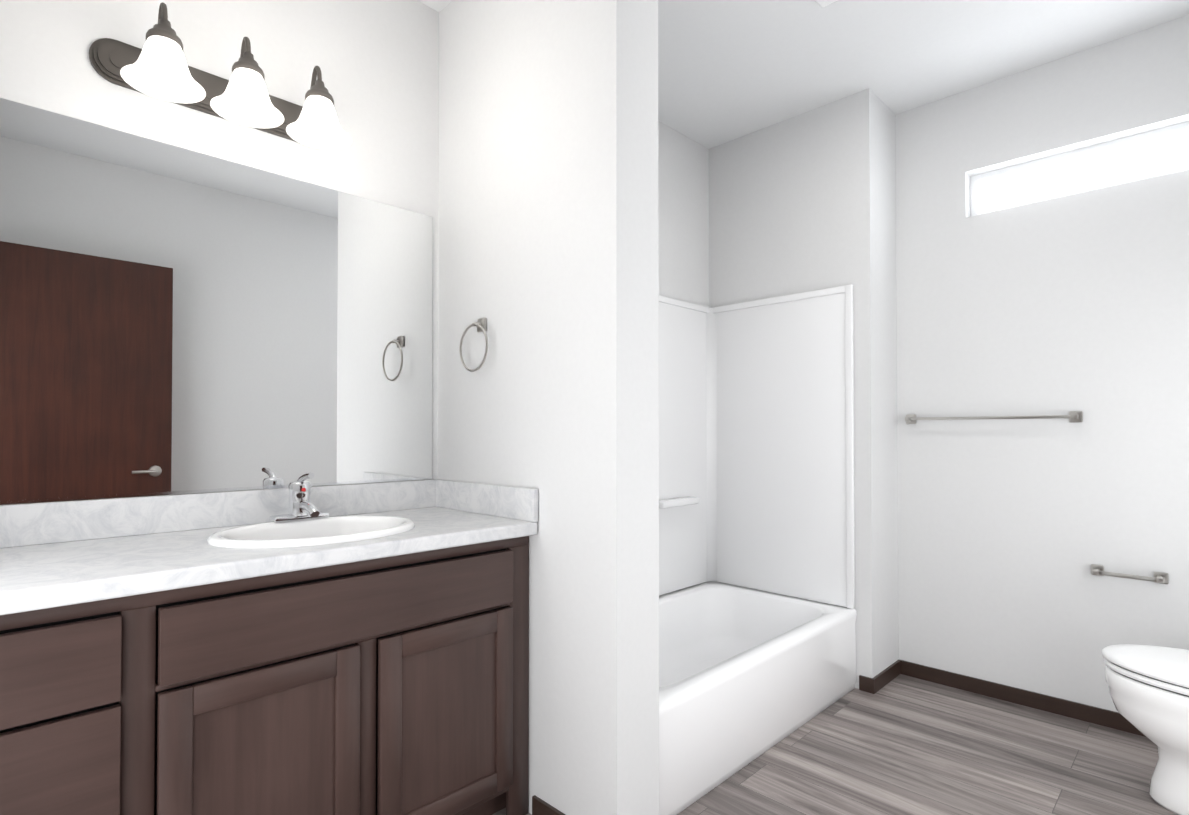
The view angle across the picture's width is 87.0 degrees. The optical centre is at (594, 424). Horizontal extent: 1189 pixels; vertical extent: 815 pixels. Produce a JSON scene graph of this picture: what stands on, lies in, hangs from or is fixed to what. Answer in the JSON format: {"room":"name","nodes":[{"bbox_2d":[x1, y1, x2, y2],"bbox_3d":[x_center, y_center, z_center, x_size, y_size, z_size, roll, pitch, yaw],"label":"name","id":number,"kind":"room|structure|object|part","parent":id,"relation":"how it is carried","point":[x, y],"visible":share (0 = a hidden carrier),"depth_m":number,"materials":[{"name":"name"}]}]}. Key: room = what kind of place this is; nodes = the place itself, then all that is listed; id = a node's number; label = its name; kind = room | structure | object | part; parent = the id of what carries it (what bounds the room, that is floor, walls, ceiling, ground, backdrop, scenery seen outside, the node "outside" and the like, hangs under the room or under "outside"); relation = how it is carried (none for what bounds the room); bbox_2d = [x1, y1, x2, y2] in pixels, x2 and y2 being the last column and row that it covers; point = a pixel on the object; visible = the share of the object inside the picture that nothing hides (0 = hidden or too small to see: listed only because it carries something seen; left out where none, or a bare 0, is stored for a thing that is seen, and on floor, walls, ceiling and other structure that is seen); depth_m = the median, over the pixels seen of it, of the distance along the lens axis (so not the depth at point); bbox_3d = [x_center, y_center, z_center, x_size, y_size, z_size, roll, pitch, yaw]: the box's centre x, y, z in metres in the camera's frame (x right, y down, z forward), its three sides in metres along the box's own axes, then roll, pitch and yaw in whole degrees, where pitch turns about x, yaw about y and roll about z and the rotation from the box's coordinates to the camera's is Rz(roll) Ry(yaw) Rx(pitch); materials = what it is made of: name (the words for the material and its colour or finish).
{"room":"bathroom","nodes":[
{"label":"bathroom","id":0,"kind":"room"},
{"bbox_2d":[0,479,435,548],"bbox_3d":[-1.054,0.243,1.821,0.019,0.100,1.364,-1,-1,45],"label":"backsplash","id":1,"kind":"structure","parent":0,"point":[29,523],"depth_m":1.70,"materials":[{"name":"white stone"}]},
{"bbox_2d":[0,0,438,504],"bbox_3d":[-0.404,-0.167,2.580,0.128,2.740,3.596,-1,-1,45],"label":"wall","id":2,"kind":"structure","parent":0,"point":[174,318],"depth_m":1.80,"materials":[{"name":"white paint"}]},
{"bbox_2d":[0,477,432,504],"bbox_3d":[-1.063,0.188,1.819,0.010,0.008,1.332,-1,-1,45],"label":"rail","id":3,"kind":"object","parent":2,"relation":"attached to","point":[167,493],"visible":1,"depth_m":1.74,"materials":[{"name":"silver metal"}]},
{"bbox_2d":[89,2,351,149],"bbox_3d":[-0.992,-0.977,1.747,0.235,0.222,0.630,-1,-1,45],"label":"sconce","id":4,"kind":"object","parent":2,"relation":"attached to","point":[157,66],"visible":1,"depth_m":1.71,"materials":[{"name":"white glass"}]},
{"bbox_3d":[-1.098,-0.924,1.599,0.180,0.114,0.180,-1,-1,45],"label":"lamp shade","id":5,"kind":"part","parent":4,"relation":"part of","materials":[{"name":"white glass"}]},
{"bbox_3d":[-1.098,-0.932,1.600,0.054,0.068,0.054,-1,-1,45],"label":"bulb","id":6,"kind":"part","parent":4,"relation":"part of","materials":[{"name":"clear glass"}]},
{"bbox_3d":[-0.961,-0.922,1.738,0.180,0.114,0.180,-1,-1,45],"label":"lamp shade","id":7,"kind":"part","parent":4,"relation":"part of","materials":[{"name":"white glass"}]},
{"bbox_3d":[-0.961,-0.930,1.738,0.054,0.068,0.054,-1,-1,45],"label":"bulb","id":8,"kind":"part","parent":4,"relation":"part of","materials":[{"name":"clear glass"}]},
{"bbox_3d":[-0.824,-0.921,1.877,0.180,0.114,0.180,-1,-1,45],"label":"lamp shade","id":9,"kind":"part","parent":4,"relation":"part of","materials":[{"name":"white glass"}]},
{"bbox_3d":[-0.824,-0.929,1.877,0.054,0.068,0.054,-1,-1,45],"label":"bulb","id":10,"kind":"part","parent":4,"relation":"part of","materials":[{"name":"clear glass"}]},
{"bbox_2d":[438,0,658,814],"bbox_3d":[-0.197,-0.173,2.069,0.900,2.740,0.180,-1,-1,45],"label":"wall","id":11,"kind":"structure","parent":0,"point":[548,258],"depth_m":1.82,"materials":[{"name":"white paint"}]},
{"bbox_2d":[459,317,487,371],"bbox_3d":[-0.392,-0.269,2.105,0.161,0.184,0.044,-1,-1,45],"label":"towel ring","id":12,"kind":"object","parent":11,"relation":"attached to","point":[481,324],"visible":1,"depth_m":2.10,"materials":[{"name":"silver metal"}]},
{"bbox_2d":[436,479,537,520],"bbox_3d":[-0.375,0.247,2.096,0.559,0.100,0.019,-1,-1,45],"label":"backsplash","id":13,"kind":"structure","parent":11,"relation":"attached to","point":[521,503],"depth_m":2.05,"materials":[{"name":"white stone"}]},
{"bbox_2d":[532,795,565,814],"bbox_3d":[-0.061,1.161,1.784,0.351,0.065,0.011,-1,-1,45],"label":"baseboard","id":14,"kind":"structure","parent":11,"relation":"attached to","point":[540,806],"depth_m":1.87,"materials":[{"name":"brown wood"}]},
{"bbox_2d":[658,121,708,306],"bbox_3d":[0.089,-0.162,2.949,0.070,2.740,1.474,-1,-1,45],"label":"wall","id":15,"kind":"structure","parent":0,"point":[683,203],"depth_m":3.29,"materials":[{"name":"white paint"}]},
{"bbox_2d":[417,0,1188,148],"bbox_3d":[0.525,-1.573,1.678,2.740,0.050,3.596,-1,-1,45],"label":"ceiling","id":16,"kind":"structure","parent":0,"point":[729,70],"depth_m":2.55,"materials":[{"name":"paint"}]},
{"bbox_2d":[815,0,836,6],"bbox_3d":[0.833,-1.529,2.080,0.300,0.026,0.300,-1,-1,45],"label":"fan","id":17,"kind":"object","parent":16,"relation":"attached to","point":[822,3],"visible":0.95,"depth_m":2.25,"materials":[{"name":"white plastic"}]},
{"bbox_2d":[709,88,898,688],"bbox_3d":[1.034,-0.158,3.284,0.940,2.740,0.332,-1,-1,45],"label":"wall","id":18,"kind":"structure","parent":0,"point":[804,202],"depth_m":2.99,"materials":[{"name":"white paint"}]},
{"bbox_2d":[859,675,871,692],"bbox_3d":[1.228,1.174,2.835,0.055,0.065,0.011,-1,-1,45],"label":"baseboard","id":19,"kind":"structure","parent":18,"relation":"attached to","point":[864,683],"depth_m":2.83,"materials":[{"name":"brown wood"}]},
{"bbox_2d":[871,659,899,693],"bbox_3d":[1.368,1.175,2.929,0.011,0.065,0.343,-1,-1,45],"label":"baseboard","id":20,"kind":"structure","parent":18,"relation":"attached to","point":[883,678],"depth_m":2.90,"materials":[{"name":"brown wood"}]},
{"bbox_2d":[492,674,1176,814],"bbox_3d":[0.525,1.217,1.644,2.740,0.050,3.596,-1,-1,45],"label":"floor","id":21,"kind":"structure","parent":0,"point":[901,744],"depth_m":2.21,"materials":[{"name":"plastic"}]},
{"bbox_2d":[0,541,528,814],"bbox_3d":[-0.864,0.779,1.626,0.552,0.825,1.364,-1,-1,45],"label":"bathroom vanity","id":22,"kind":"object","parent":21,"relation":"on","point":[300,646],"depth_m":1.42,"materials":[{"name":"brown wood"}]},
{"bbox_3d":[-1.028,0.663,1.083,0.019,0.253,0.334,-1,-1,45],"label":"drawer","id":23,"kind":"part","parent":22,"relation":"part of","materials":[{"name":"brown wood"}]},
{"bbox_3d":[-1.028,0.446,1.085,0.019,0.162,0.334,-1,-1,45],"label":"drawer","id":24,"kind":"part","parent":22,"relation":"part of","materials":[{"name":"brown wood"}]},
{"bbox_3d":[-0.723,0.801,1.389,0.019,0.525,0.411,-1,-1,45],"label":"door","id":25,"kind":"part","parent":22,"relation":"part of","materials":[{"name":"brown wood"}]},
{"bbox_2d":[0,505,537,620],"bbox_3d":[-0.855,0.329,1.623,0.578,0.075,1.364,-1,-1,45],"label":"countertop","id":26,"kind":"structure","parent":22,"relation":"on","point":[53,576],"depth_m":1.37,"materials":[{"name":"white stone"}]},
{"bbox_2d":[268,473,327,520],"bbox_3d":[-0.838,0.207,1.819,0.153,0.140,0.156,-1,-1,45],"label":"faucet","id":27,"kind":"object","parent":26,"relation":"on","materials":[{"name":"silver metal"}]},
{"bbox_2d":[184,509,447,556],"bbox_3d":[-0.747,0.356,1.699,0.410,0.163,0.524,-1,-1,45],"label":"sink","id":28,"kind":"object","parent":26,"relation":"in","point":[235,537],"depth_m":1.77,"materials":[{"name":"white ceramic"}]},
{"bbox_3d":[-0.558,0.448,1.561,0.019,0.154,0.881,-1,-1,45],"label":"false drawer","id":29,"kind":"part","parent":22,"relation":"part of","materials":[{"name":"brown wood"}]},
{"bbox_3d":[-0.395,0.805,1.721,0.019,0.525,0.417,-1,-1,45],"label":"door","id":30,"kind":"part","parent":22,"relation":"part of","materials":[{"name":"brown wood"}]},
{"bbox_2d":[659,284,856,814],"bbox_3d":[0.402,0.278,2.634,0.802,1.852,1.468,-1,-1,45],"label":"bathtub","id":31,"kind":"object","parent":21,"relation":"on","point":[757,633],"visible":0.6,"depth_m":3.07,"materials":[{"name":"white plastic"}]},
{"bbox_2d":[1102,644,1188,814],"bbox_3d":[1.966,0.807,1.851,0.727,0.775,0.456,-1,-1,45],"label":"toilet","id":32,"kind":"object","parent":21,"relation":"on","point":[1148,686],"visible":1,"depth_m":1.93,"materials":[{"name":"white ceramic"}]},
{"bbox_3d":[1.881,0.756,1.935,0.489,0.030,0.388,-1,-1,45],"label":"lid","id":33,"kind":"part","parent":32,"relation":"part of","materials":[{"name":"white plastic"}]},
{"bbox_3d":[1.882,0.786,1.934,0.480,0.020,0.382,-1,-1,45],"label":"seat","id":34,"kind":"part","parent":32,"relation":"part of","materials":[{"name":"white plastic"}]},
{"bbox_2d":[896,15,1188,711],"bbox_3d":[1.747,-0.163,2.897,2.500,2.740,0.120,-1,-1,45],"label":"wall","id":35,"kind":"structure","parent":0,"point":[1010,531],"depth_m":2.65,"materials":[{"name":"white paint"}]},
{"bbox_2d":[905,411,1082,423],"bbox_3d":[1.735,-0.030,2.779,0.681,0.046,0.062,-1,-1,45],"label":"towel rail","id":36,"kind":"object","parent":35,"relation":"attached to","point":[1074,416],"visible":1,"depth_m":2.71,"materials":[{"name":"silver metal"}]},
{"bbox_2d":[900,660,1145,736],"bbox_3d":[2.039,1.170,2.499,1.549,0.065,0.011,-1,-1,45],"label":"baseboard","id":37,"kind":"structure","parent":35,"relation":"attached to","point":[1085,712],"depth_m":2.69,"materials":[{"name":"brown wood"}]},
{"bbox_2d":[970,122,1188,216],"bbox_3d":[2.131,-1.057,2.581,1.016,0.210,0.045,-1,-1,45],"label":"window","id":38,"kind":"structure","parent":35,"relation":"in","point":[1127,142],"depth_m":2.65,"materials":[{"name":"white glass"}]},
{"bbox_2d":[1091,564,1168,583],"bbox_3d":[2.070,0.583,2.431,0.232,0.042,0.074,-1,-1,45],"label":"rail","id":39,"kind":"object","parent":35,"relation":"attached to","point":[1158,577],"visible":1,"depth_m":2.40,"materials":[{"name":"silver metal"}]},
{"label":"outside","id":40,"kind":"structure","parent":0,"visible":0},
{"bbox_2d":[980,133,1188,213],"bbox_3d":[2.326,-1.004,2.778,1.616,1.310,0.010,-1,-1,45],"label":"sky","id":41,"kind":"structure","parent":40,"point":[1178,152],"depth_m":2.85,"materials":[{"name":"white"}]}
]}

